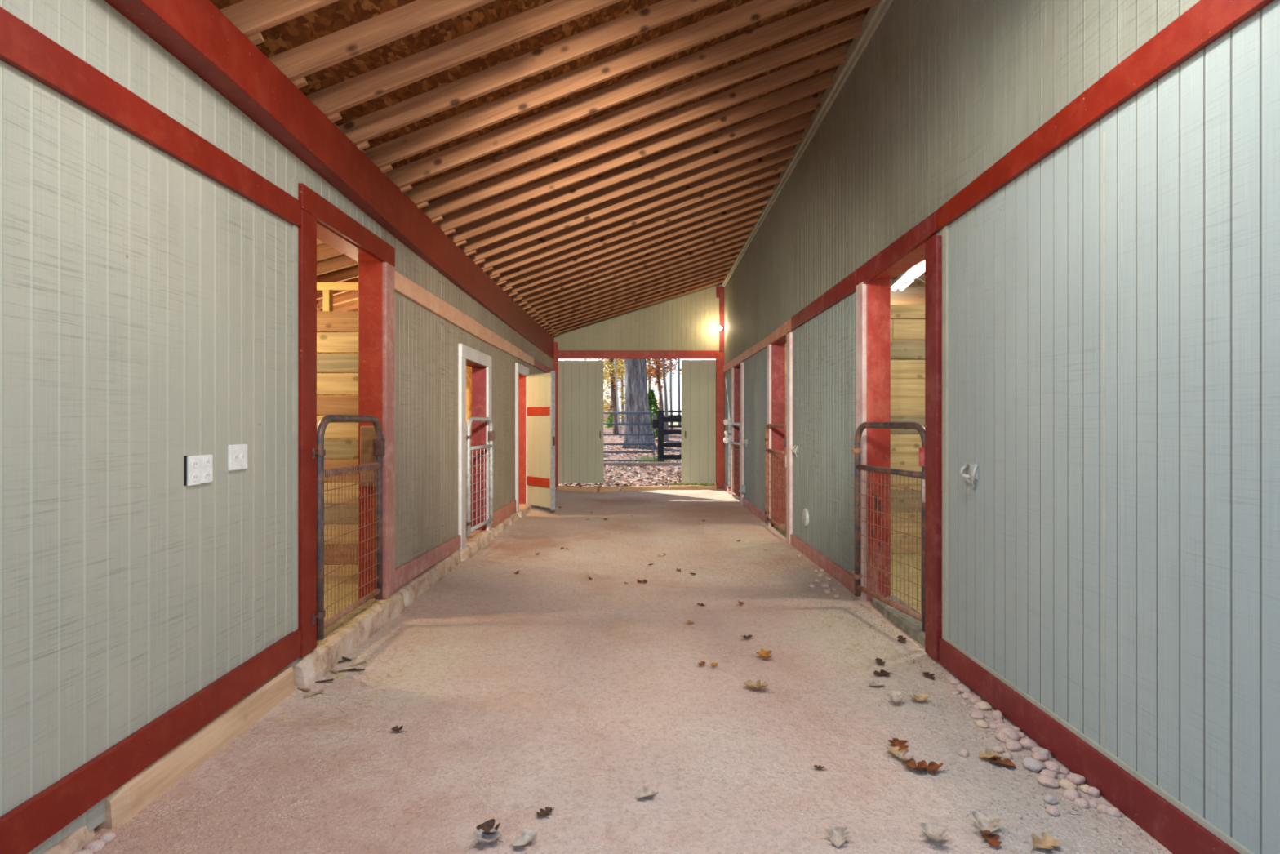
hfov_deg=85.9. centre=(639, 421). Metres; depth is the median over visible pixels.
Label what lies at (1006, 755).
stone
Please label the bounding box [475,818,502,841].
fallen leaf
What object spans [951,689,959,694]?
stone
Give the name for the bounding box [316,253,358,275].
rafter
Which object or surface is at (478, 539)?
stone sill
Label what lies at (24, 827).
baseboard
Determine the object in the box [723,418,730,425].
insulator
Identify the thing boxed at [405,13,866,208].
rafter
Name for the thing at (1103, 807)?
stone
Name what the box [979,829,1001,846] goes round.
fallen leaf
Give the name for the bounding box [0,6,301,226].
trim
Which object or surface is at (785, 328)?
trim
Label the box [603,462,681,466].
landscape timber
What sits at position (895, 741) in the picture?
fallen leaf
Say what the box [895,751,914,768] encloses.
fallen leaf
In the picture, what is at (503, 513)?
baseboard
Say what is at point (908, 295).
wall
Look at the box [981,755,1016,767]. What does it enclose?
fallen leaf
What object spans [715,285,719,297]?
trim
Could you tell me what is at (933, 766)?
fallen leaf
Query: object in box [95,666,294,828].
wooden board
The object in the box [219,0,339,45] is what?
rafter
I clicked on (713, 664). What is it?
fallen leaf
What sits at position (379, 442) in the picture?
gate
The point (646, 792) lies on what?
fallen leaf
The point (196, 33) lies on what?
beam
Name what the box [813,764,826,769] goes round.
fallen leaf
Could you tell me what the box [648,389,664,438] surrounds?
shrub
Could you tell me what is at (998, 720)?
stone
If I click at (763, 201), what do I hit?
rafter
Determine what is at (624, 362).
tree
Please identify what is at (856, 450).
gate
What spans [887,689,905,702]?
fallen leaf
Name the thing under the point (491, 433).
gate
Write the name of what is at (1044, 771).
stone
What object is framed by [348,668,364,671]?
wood splinter
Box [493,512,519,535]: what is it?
stone sill
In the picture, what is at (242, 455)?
socket
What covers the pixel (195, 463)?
socket
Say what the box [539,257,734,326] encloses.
rafter
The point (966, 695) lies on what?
stone
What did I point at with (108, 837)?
stone
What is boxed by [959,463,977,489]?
hook
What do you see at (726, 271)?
rafter
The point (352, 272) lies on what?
rafter
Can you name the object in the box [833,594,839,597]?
stone
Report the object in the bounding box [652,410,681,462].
fence
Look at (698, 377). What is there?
barn door
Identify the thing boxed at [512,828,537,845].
fallen leaf
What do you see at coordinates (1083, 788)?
stone
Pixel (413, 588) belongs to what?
stone sill
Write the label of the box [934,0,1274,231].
trim
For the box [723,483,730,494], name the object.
baseboard
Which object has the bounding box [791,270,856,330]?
trim
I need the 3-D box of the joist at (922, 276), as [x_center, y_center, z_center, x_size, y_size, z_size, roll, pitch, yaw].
[3.430,-1.500,6.920,3.100,0.140,0.040,0,0,0]
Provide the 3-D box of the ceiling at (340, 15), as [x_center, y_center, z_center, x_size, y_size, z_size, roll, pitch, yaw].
[0.000,-2.608,8.875,3.900,1.616,13.050,0,0,0]
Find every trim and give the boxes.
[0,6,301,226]
[292,177,297,199]
[292,224,297,631]
[395,271,533,365]
[533,358,553,373]
[553,342,558,487]
[557,350,719,359]
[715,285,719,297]
[715,352,724,488]
[719,287,724,352]
[721,0,885,286]
[723,318,791,373]
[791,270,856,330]
[855,212,939,288]
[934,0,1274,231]
[942,225,947,638]
[942,635,1254,853]
[1102,131,1106,746]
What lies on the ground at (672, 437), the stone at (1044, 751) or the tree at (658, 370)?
the tree at (658, 370)
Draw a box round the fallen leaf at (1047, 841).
[1030,832,1060,853]
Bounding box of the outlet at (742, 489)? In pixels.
[738,484,745,493]
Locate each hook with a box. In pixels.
[791,445,798,457]
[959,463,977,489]
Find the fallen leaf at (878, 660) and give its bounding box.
[875,657,884,664]
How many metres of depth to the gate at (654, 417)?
24.27 m
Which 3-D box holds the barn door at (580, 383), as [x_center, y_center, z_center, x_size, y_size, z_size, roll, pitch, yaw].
[-1.330,0.002,15.159,1.055,2.707,0.102,0,0,0]
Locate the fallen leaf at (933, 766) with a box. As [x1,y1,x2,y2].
[916,760,948,772]
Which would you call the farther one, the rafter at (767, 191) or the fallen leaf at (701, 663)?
the rafter at (767, 191)
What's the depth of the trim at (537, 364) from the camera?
12.94 m
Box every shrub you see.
[604,408,622,428]
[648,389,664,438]
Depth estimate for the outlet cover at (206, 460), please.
2.96 m
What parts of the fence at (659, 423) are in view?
post, rail, rail, rail, rail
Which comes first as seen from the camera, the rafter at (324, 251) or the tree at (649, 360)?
the rafter at (324, 251)
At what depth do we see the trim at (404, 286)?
6.82 m
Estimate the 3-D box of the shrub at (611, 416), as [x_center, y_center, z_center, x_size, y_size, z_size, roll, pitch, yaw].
[-1.927,-0.252,49.990,1.336,1.498,1.313,0,0,27]
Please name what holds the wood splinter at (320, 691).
on the floor
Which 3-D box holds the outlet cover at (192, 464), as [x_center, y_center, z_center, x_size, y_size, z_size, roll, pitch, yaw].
[-1.873,0.203,2.881,0.017,0.125,0.091,0,0,0]
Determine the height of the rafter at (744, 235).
1.449 m
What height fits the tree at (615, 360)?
12.000 m
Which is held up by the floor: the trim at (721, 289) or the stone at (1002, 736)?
the stone at (1002, 736)
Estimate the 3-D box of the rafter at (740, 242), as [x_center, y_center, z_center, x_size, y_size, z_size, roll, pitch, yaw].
[-0.055,-2.464,11.695,3.869,1.437,0.074,0,0,0]
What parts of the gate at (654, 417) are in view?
rail, rail, rail, rail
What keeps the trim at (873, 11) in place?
attached to the wall at (1192, 373)
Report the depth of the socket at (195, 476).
2.89 m
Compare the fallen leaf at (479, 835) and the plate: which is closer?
the fallen leaf at (479, 835)
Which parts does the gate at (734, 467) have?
rail, rail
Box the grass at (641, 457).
[627,455,715,485]
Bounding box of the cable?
[902,277,924,284]
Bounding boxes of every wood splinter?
[297,686,311,690]
[303,689,323,697]
[315,678,333,682]
[337,667,355,672]
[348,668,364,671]
[349,660,366,666]
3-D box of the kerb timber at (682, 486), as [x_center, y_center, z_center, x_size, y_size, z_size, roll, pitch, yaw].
[1.134,1.438,14.740,1.004,0.145,0.130,0,0,-5]
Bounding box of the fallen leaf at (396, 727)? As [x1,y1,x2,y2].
[391,725,407,731]
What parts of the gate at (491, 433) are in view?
rail, rail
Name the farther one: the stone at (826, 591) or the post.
the post
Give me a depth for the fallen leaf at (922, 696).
3.60 m
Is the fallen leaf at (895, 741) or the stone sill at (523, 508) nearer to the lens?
the fallen leaf at (895, 741)
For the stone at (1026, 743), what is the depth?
3.08 m
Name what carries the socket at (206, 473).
attached to the outlet cover at (206, 460)
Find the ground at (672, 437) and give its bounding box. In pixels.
[558,420,707,487]
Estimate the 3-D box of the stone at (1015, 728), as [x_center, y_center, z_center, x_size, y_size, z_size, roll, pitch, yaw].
[1.771,1.461,3.263,0.056,0.035,0.060,0,0,40]
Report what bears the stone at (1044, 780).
on the floor
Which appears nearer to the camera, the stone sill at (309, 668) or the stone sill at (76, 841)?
the stone sill at (76, 841)
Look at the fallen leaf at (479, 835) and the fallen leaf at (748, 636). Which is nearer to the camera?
the fallen leaf at (479, 835)
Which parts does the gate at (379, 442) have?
rail, rail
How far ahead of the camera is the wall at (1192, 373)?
2.83 m
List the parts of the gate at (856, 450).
rail, rail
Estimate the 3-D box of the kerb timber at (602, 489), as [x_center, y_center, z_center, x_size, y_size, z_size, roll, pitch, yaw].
[-0.663,1.438,14.406,0.427,0.145,0.130,0,0,-21]
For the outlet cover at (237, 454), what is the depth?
3.19 m
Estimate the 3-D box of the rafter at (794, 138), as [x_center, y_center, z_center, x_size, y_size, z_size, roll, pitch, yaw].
[-0.056,-2.474,7.606,3.872,1.558,0.075,0,0,0]
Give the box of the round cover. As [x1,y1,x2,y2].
[802,508,808,526]
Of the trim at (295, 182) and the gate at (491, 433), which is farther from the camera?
the gate at (491, 433)
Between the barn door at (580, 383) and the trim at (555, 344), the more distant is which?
the barn door at (580, 383)
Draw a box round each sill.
[40,824,95,853]
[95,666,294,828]
[293,591,404,686]
[398,550,461,606]
[457,527,495,560]
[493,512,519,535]
[515,503,535,517]
[773,524,786,537]
[871,595,924,647]
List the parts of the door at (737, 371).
casing, casing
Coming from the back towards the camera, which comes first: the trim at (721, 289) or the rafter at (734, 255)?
the trim at (721, 289)
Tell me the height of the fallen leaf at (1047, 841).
0.030 m
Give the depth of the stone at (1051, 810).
2.54 m
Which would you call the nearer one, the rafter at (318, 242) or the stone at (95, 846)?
the stone at (95, 846)
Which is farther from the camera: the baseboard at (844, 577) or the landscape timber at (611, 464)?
the landscape timber at (611, 464)
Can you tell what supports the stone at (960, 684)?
on the floor
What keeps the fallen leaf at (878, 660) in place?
on the floor
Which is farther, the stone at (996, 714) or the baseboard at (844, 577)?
the baseboard at (844, 577)
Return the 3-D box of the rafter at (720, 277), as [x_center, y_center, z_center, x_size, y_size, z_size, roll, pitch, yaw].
[-0.054,-2.458,14.151,3.868,1.365,0.074,0,0,0]
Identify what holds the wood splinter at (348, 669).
on the floor
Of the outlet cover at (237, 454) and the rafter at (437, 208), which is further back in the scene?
the rafter at (437, 208)
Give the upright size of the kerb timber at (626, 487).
0.145 m
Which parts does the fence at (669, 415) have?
rail, rail, rail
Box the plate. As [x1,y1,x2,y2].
[316,282,358,290]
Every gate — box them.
[311,414,384,639]
[466,417,494,536]
[603,412,656,461]
[728,422,740,498]
[764,423,786,534]
[851,422,924,631]
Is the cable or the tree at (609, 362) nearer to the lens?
the cable
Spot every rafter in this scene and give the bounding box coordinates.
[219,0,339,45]
[267,0,495,88]
[306,0,622,122]
[316,239,324,244]
[316,243,342,261]
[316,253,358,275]
[316,264,358,282]
[316,277,358,299]
[316,290,358,310]
[316,298,358,311]
[337,0,725,150]
[364,0,812,173]
[386,0,879,192]
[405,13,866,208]
[422,42,851,223]
[435,67,837,235]
[448,89,825,246]
[459,109,815,256]
[469,128,804,265]
[477,144,795,272]
[485,159,788,279]
[493,172,781,285]
[499,184,774,291]
[505,195,768,297]
[511,205,763,301]
[516,214,758,306]
[520,223,753,310]
[525,231,749,313]
[529,238,745,317]
[533,245,741,320]
[536,251,738,324]
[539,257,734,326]
[542,263,732,329]
[546,268,729,331]
[548,273,726,333]
[551,278,724,336]
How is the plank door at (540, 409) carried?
in the wall at (146, 301)
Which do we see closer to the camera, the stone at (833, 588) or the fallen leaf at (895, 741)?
the fallen leaf at (895, 741)
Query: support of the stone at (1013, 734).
on the floor
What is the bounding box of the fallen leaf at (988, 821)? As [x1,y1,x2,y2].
[972,810,1001,833]
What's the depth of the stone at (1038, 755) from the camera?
2.97 m
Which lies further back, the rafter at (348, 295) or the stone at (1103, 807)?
the rafter at (348, 295)
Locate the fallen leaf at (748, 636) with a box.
[741,634,752,638]
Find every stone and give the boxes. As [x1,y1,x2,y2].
[72,848,93,853]
[84,839,105,853]
[97,831,115,843]
[808,583,815,587]
[813,578,821,582]
[821,582,830,587]
[822,588,831,593]
[825,576,832,580]
[831,586,838,591]
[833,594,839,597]
[946,675,955,680]
[949,678,960,684]
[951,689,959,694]
[955,683,966,688]
[956,685,971,693]
[959,748,968,757]
[960,700,967,705]
[961,692,973,699]
[967,695,981,704]
[969,711,985,719]
[973,704,981,710]
[974,700,991,710]
[976,719,988,728]
[988,723,997,729]
[991,709,1003,719]
[991,745,1004,753]
[994,731,1010,742]
[995,718,1004,723]
[995,722,1009,728]
[996,725,1021,741]
[1001,751,1013,759]
[1004,739,1022,751]
[1008,724,1020,730]
[1016,730,1025,737]
[1018,737,1037,750]
[1022,756,1045,772]
[1031,746,1044,752]
[1031,751,1048,761]
[1037,774,1059,787]
[1038,748,1051,759]
[1040,768,1057,777]
[1043,794,1057,804]
[1044,760,1061,773]
[1044,805,1059,816]
[1058,778,1076,789]
[1060,765,1069,773]
[1062,788,1081,801]
[1067,773,1085,784]
[1072,797,1090,808]
[1079,783,1089,793]
[1086,786,1100,797]
[1087,799,1097,808]
[1096,803,1109,813]
[1107,805,1121,817]
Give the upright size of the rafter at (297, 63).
1.678 m
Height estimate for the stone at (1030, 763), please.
0.054 m
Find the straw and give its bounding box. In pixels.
[274,554,933,853]
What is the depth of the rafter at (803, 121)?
7.16 m
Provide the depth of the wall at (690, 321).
15.00 m
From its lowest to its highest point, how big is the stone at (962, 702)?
0.022 m
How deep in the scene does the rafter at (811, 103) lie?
6.75 m
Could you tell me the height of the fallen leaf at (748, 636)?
0.027 m
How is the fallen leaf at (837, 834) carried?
on the floor
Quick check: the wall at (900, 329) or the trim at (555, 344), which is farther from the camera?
the trim at (555, 344)
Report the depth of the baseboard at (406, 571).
5.92 m
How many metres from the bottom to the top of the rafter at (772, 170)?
1.534 m
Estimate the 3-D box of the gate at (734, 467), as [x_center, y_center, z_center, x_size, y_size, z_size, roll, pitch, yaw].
[1.779,0.703,12.883,0.065,1.374,1.118,0,0,-5]
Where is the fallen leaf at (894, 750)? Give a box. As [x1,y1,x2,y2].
[886,746,906,759]
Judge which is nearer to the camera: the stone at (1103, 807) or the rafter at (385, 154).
the stone at (1103, 807)
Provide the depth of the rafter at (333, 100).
3.89 m
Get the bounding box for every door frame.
[297,182,395,657]
[458,343,491,550]
[515,362,528,511]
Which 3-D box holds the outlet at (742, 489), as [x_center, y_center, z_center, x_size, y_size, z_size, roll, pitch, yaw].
[1.776,1.170,12.000,0.110,0.140,0.100,0,0,0]
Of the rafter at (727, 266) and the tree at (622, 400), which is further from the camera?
the tree at (622, 400)
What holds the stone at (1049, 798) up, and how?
on the floor
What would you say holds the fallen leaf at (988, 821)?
on the floor
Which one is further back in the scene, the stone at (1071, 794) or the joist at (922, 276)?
the joist at (922, 276)
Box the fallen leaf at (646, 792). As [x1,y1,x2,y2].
[636,786,658,797]
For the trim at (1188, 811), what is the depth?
2.58 m
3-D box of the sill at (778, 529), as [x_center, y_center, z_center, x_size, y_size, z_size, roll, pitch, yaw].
[1.938,1.462,9.005,0.223,0.096,1.130,0,0,0]
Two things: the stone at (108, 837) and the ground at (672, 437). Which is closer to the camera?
the stone at (108, 837)
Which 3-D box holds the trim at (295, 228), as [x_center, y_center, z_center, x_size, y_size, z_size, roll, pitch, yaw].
[-1.874,0.037,3.737,0.012,2.205,0.045,0,0,0]
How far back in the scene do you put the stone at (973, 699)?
3.60 m
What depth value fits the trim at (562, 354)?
14.95 m
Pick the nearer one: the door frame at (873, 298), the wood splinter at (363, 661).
the wood splinter at (363, 661)
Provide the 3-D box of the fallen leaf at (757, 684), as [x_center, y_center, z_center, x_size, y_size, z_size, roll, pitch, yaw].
[0.631,1.419,3.693,0.112,0.044,0.153,0,0,-31]
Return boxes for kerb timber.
[556,485,598,492]
[598,486,618,492]
[620,485,669,490]
[669,484,716,489]
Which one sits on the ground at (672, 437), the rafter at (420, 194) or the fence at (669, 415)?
the fence at (669, 415)
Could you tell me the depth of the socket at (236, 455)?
3.18 m
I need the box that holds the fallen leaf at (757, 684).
[743,680,774,693]
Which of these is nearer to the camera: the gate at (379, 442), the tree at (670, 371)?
the gate at (379, 442)
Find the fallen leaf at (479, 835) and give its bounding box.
[466,827,501,848]
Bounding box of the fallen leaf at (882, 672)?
[873,669,893,675]
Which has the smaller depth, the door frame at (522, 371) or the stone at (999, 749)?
the stone at (999, 749)
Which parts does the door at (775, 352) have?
casing, casing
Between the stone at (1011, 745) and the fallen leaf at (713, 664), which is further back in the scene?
the fallen leaf at (713, 664)
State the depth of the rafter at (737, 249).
12.07 m
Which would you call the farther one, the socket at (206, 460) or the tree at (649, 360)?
the tree at (649, 360)
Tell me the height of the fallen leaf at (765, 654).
0.046 m
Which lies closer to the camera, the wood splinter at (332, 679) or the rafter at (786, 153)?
the wood splinter at (332, 679)
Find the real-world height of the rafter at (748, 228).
1.461 m
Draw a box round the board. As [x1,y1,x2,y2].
[316,598,377,641]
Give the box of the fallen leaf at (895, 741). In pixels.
[888,736,908,750]
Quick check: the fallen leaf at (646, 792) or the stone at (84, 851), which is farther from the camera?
the fallen leaf at (646, 792)
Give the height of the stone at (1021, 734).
0.029 m
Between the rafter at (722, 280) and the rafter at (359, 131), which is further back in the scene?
the rafter at (722, 280)
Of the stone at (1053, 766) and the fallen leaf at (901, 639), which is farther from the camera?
the fallen leaf at (901, 639)
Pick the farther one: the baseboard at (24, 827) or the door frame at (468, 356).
the door frame at (468, 356)
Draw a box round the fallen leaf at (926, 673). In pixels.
[921,671,936,681]
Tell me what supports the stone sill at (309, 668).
attached to the wall at (146, 301)
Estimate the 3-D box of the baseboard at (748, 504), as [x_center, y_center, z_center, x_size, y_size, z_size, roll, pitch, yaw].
[1.815,1.400,10.940,0.030,0.140,2.320,0,0,0]
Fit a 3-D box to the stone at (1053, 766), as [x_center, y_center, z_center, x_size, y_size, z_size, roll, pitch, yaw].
[1.733,1.450,2.893,0.079,0.043,0.069,0,0,-33]
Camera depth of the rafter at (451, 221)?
6.34 m
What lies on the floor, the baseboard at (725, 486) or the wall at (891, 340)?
the wall at (891, 340)
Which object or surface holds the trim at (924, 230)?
attached to the wall at (1192, 373)
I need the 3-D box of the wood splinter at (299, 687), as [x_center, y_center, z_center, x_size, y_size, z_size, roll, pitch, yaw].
[-1.800,1.430,3.685,0.100,0.013,0.016,0,0,32]
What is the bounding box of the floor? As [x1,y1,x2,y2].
[89,487,1173,853]
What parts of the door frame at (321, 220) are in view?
casing, head casing, casing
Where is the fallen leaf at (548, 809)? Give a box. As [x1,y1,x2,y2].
[536,806,554,815]
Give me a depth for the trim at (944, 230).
4.10 m
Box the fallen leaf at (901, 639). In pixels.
[897,635,906,642]
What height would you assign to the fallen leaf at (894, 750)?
0.037 m
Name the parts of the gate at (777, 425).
rail, rail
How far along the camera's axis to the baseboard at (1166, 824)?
2.73 m
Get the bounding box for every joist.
[890,271,924,279]
[890,280,924,287]
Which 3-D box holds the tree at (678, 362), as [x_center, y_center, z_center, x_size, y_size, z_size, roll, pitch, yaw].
[3.159,-6.567,61.375,3.048,14.000,2.501,0,0,-13]
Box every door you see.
[526,370,555,510]
[558,360,603,483]
[681,360,715,482]
[730,361,743,504]
[766,332,792,543]
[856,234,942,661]
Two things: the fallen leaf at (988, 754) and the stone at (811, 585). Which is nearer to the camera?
the fallen leaf at (988, 754)
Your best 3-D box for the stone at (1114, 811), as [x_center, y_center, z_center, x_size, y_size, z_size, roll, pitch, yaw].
[1.767,1.454,2.566,0.047,0.032,0.053,0,0,7]
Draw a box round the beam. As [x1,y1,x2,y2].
[104,0,554,359]
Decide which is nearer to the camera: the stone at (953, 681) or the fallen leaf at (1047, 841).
the fallen leaf at (1047, 841)
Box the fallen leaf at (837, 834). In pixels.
[825,823,849,847]
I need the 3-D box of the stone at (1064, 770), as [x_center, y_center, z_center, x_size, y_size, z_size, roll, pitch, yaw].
[1.768,1.458,2.880,0.051,0.030,0.046,0,0,11]
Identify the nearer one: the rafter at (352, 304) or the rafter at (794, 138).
the rafter at (794, 138)
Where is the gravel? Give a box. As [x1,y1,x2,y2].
[226,532,1171,853]
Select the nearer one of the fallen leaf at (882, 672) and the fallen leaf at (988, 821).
the fallen leaf at (988, 821)
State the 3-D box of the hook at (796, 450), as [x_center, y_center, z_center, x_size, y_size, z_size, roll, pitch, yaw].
[1.801,0.344,8.007,0.061,0.144,0.146,0,0,0]
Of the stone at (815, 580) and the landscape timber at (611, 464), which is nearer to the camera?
the stone at (815, 580)
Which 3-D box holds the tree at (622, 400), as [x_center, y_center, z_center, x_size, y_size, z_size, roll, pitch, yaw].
[-2.011,-6.956,56.155,9.709,15.000,5.332,0,0,-12]
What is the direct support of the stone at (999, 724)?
on the floor
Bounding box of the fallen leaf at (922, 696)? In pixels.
[909,693,928,701]
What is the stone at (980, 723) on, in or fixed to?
on the floor
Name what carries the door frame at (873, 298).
in the wall at (1192, 373)
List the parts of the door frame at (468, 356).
casing, head casing, casing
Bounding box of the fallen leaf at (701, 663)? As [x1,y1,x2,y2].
[697,661,705,665]
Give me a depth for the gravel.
3.50 m
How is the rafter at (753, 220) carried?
attached to the ceiling at (340, 15)
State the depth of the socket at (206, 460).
2.97 m
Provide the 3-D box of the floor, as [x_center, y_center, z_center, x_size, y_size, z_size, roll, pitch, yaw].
[-0.100,1.520,7.025,10.400,0.260,16.450,0,0,0]
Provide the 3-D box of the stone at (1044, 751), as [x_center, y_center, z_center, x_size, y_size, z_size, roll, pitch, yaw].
[1.765,1.451,3.006,0.056,0.047,0.057,0,0,-1]
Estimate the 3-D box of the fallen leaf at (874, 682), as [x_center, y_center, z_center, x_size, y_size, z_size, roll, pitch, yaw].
[1.297,1.446,3.792,0.099,0.022,0.072,0,0,18]
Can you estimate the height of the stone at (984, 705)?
0.044 m
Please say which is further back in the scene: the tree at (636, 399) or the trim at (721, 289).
the tree at (636, 399)
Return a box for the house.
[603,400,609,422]
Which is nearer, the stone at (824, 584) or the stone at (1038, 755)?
the stone at (1038, 755)
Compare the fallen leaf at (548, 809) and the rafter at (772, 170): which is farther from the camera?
the rafter at (772, 170)
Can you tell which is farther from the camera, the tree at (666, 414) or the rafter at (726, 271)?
the tree at (666, 414)
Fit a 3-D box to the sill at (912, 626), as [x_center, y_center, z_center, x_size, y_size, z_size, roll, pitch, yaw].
[1.940,1.451,4.950,0.219,0.117,1.220,0,0,0]
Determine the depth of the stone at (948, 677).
3.91 m
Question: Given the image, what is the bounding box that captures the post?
[323,289,333,311]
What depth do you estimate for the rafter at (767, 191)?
9.21 m
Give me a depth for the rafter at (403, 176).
5.11 m
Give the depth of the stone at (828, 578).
6.28 m
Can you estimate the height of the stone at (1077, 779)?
0.046 m
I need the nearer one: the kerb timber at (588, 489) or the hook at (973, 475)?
the hook at (973, 475)
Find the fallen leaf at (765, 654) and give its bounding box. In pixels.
[755,648,772,657]
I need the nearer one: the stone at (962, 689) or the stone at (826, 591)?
the stone at (962, 689)
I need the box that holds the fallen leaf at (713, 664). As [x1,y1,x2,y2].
[710,662,718,670]
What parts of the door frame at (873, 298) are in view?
casing, casing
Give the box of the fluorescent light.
[890,260,924,290]
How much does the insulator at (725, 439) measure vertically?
0.256 m
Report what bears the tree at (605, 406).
on the ground at (672, 437)
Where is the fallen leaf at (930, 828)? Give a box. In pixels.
[920,822,947,853]
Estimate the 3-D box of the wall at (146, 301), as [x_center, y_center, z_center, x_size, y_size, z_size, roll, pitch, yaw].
[-1.893,-0.278,8.300,0.025,3.355,13.400,0,0,0]
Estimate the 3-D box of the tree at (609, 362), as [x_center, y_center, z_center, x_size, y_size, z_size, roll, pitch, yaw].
[-2.296,-6.135,44.343,4.305,14.000,4.782,0,0,-11]
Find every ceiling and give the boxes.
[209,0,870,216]
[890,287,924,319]
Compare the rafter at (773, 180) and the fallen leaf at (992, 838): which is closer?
the fallen leaf at (992, 838)
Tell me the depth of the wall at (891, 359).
12.85 m
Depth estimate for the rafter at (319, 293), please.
7.63 m
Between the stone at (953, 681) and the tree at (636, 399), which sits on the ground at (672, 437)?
the tree at (636, 399)
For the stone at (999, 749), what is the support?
on the floor
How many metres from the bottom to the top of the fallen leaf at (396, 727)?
0.019 m
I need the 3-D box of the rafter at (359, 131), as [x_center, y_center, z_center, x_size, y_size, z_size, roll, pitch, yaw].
[-0.057,-2.483,4.335,3.874,1.654,0.075,0,0,0]
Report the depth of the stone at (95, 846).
2.30 m
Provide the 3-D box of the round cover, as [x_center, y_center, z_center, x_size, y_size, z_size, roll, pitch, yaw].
[1.812,1.050,7.550,0.037,0.200,0.200,0,0,0]
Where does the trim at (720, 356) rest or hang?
attached to the wall at (690, 321)
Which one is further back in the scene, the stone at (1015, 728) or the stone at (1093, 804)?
the stone at (1015, 728)
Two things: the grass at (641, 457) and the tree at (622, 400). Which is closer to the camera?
the grass at (641, 457)
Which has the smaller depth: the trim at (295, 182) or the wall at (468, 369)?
the trim at (295, 182)
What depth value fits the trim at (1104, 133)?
2.71 m
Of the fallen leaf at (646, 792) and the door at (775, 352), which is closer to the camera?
the fallen leaf at (646, 792)
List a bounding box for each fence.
[652,410,681,427]
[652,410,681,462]
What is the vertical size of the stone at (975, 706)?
0.028 m
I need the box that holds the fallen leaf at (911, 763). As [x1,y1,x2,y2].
[903,758,932,773]
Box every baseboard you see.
[0,629,301,853]
[395,534,461,589]
[491,499,515,527]
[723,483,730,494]
[742,497,766,523]
[790,533,854,594]
[939,638,1239,853]
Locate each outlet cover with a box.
[183,455,200,485]
[200,454,213,483]
[227,444,247,471]
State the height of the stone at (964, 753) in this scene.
0.032 m
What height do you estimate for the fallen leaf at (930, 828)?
0.047 m
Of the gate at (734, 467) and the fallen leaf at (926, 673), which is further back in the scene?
the gate at (734, 467)
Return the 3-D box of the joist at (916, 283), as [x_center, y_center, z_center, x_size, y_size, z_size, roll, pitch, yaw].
[3.430,-1.500,7.320,3.100,0.140,0.040,0,0,0]
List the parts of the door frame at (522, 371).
casing, head casing, casing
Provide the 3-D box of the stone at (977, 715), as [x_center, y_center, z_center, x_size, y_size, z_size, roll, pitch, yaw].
[1.672,1.458,3.408,0.070,0.041,0.064,0,0,7]
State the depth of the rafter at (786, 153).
7.98 m
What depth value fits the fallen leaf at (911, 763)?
2.88 m
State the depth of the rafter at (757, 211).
10.03 m
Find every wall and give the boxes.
[0,0,553,853]
[316,311,358,583]
[316,352,471,524]
[553,282,722,350]
[724,0,1279,853]
[785,339,924,511]
[890,304,924,553]
[890,359,924,359]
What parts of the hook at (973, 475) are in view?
hook arm, plate, chain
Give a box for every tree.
[584,359,624,433]
[600,359,652,420]
[603,360,668,425]
[605,359,625,438]
[608,359,681,428]
[617,359,666,448]
[624,361,625,390]
[646,359,677,408]
[660,359,685,441]
[666,359,681,425]
[669,359,673,429]
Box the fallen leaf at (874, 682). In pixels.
[866,680,884,687]
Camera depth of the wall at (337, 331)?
5.90 m
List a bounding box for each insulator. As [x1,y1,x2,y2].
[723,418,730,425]
[723,431,728,443]
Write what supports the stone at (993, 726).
on the floor
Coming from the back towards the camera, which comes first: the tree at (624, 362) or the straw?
the tree at (624, 362)
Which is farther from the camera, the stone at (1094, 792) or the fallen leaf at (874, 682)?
the fallen leaf at (874, 682)
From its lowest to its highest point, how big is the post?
0.185 m
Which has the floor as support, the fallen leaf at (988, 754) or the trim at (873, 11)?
the fallen leaf at (988, 754)
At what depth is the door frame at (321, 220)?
4.68 m
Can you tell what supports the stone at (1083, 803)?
on the floor
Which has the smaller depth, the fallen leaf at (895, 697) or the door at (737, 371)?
the fallen leaf at (895, 697)
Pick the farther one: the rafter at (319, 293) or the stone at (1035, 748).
the rafter at (319, 293)
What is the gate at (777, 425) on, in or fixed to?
attached to the door at (775, 352)
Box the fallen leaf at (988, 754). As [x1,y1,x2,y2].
[978,748,1004,759]
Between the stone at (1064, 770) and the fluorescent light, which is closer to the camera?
the stone at (1064, 770)
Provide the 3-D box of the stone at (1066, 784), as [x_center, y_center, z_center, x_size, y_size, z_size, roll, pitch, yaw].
[1.710,1.450,2.748,0.057,0.034,0.063,0,0,-30]
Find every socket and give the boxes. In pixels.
[192,460,198,467]
[192,473,198,480]
[204,458,209,466]
[204,471,209,479]
[234,453,238,461]
[240,453,244,460]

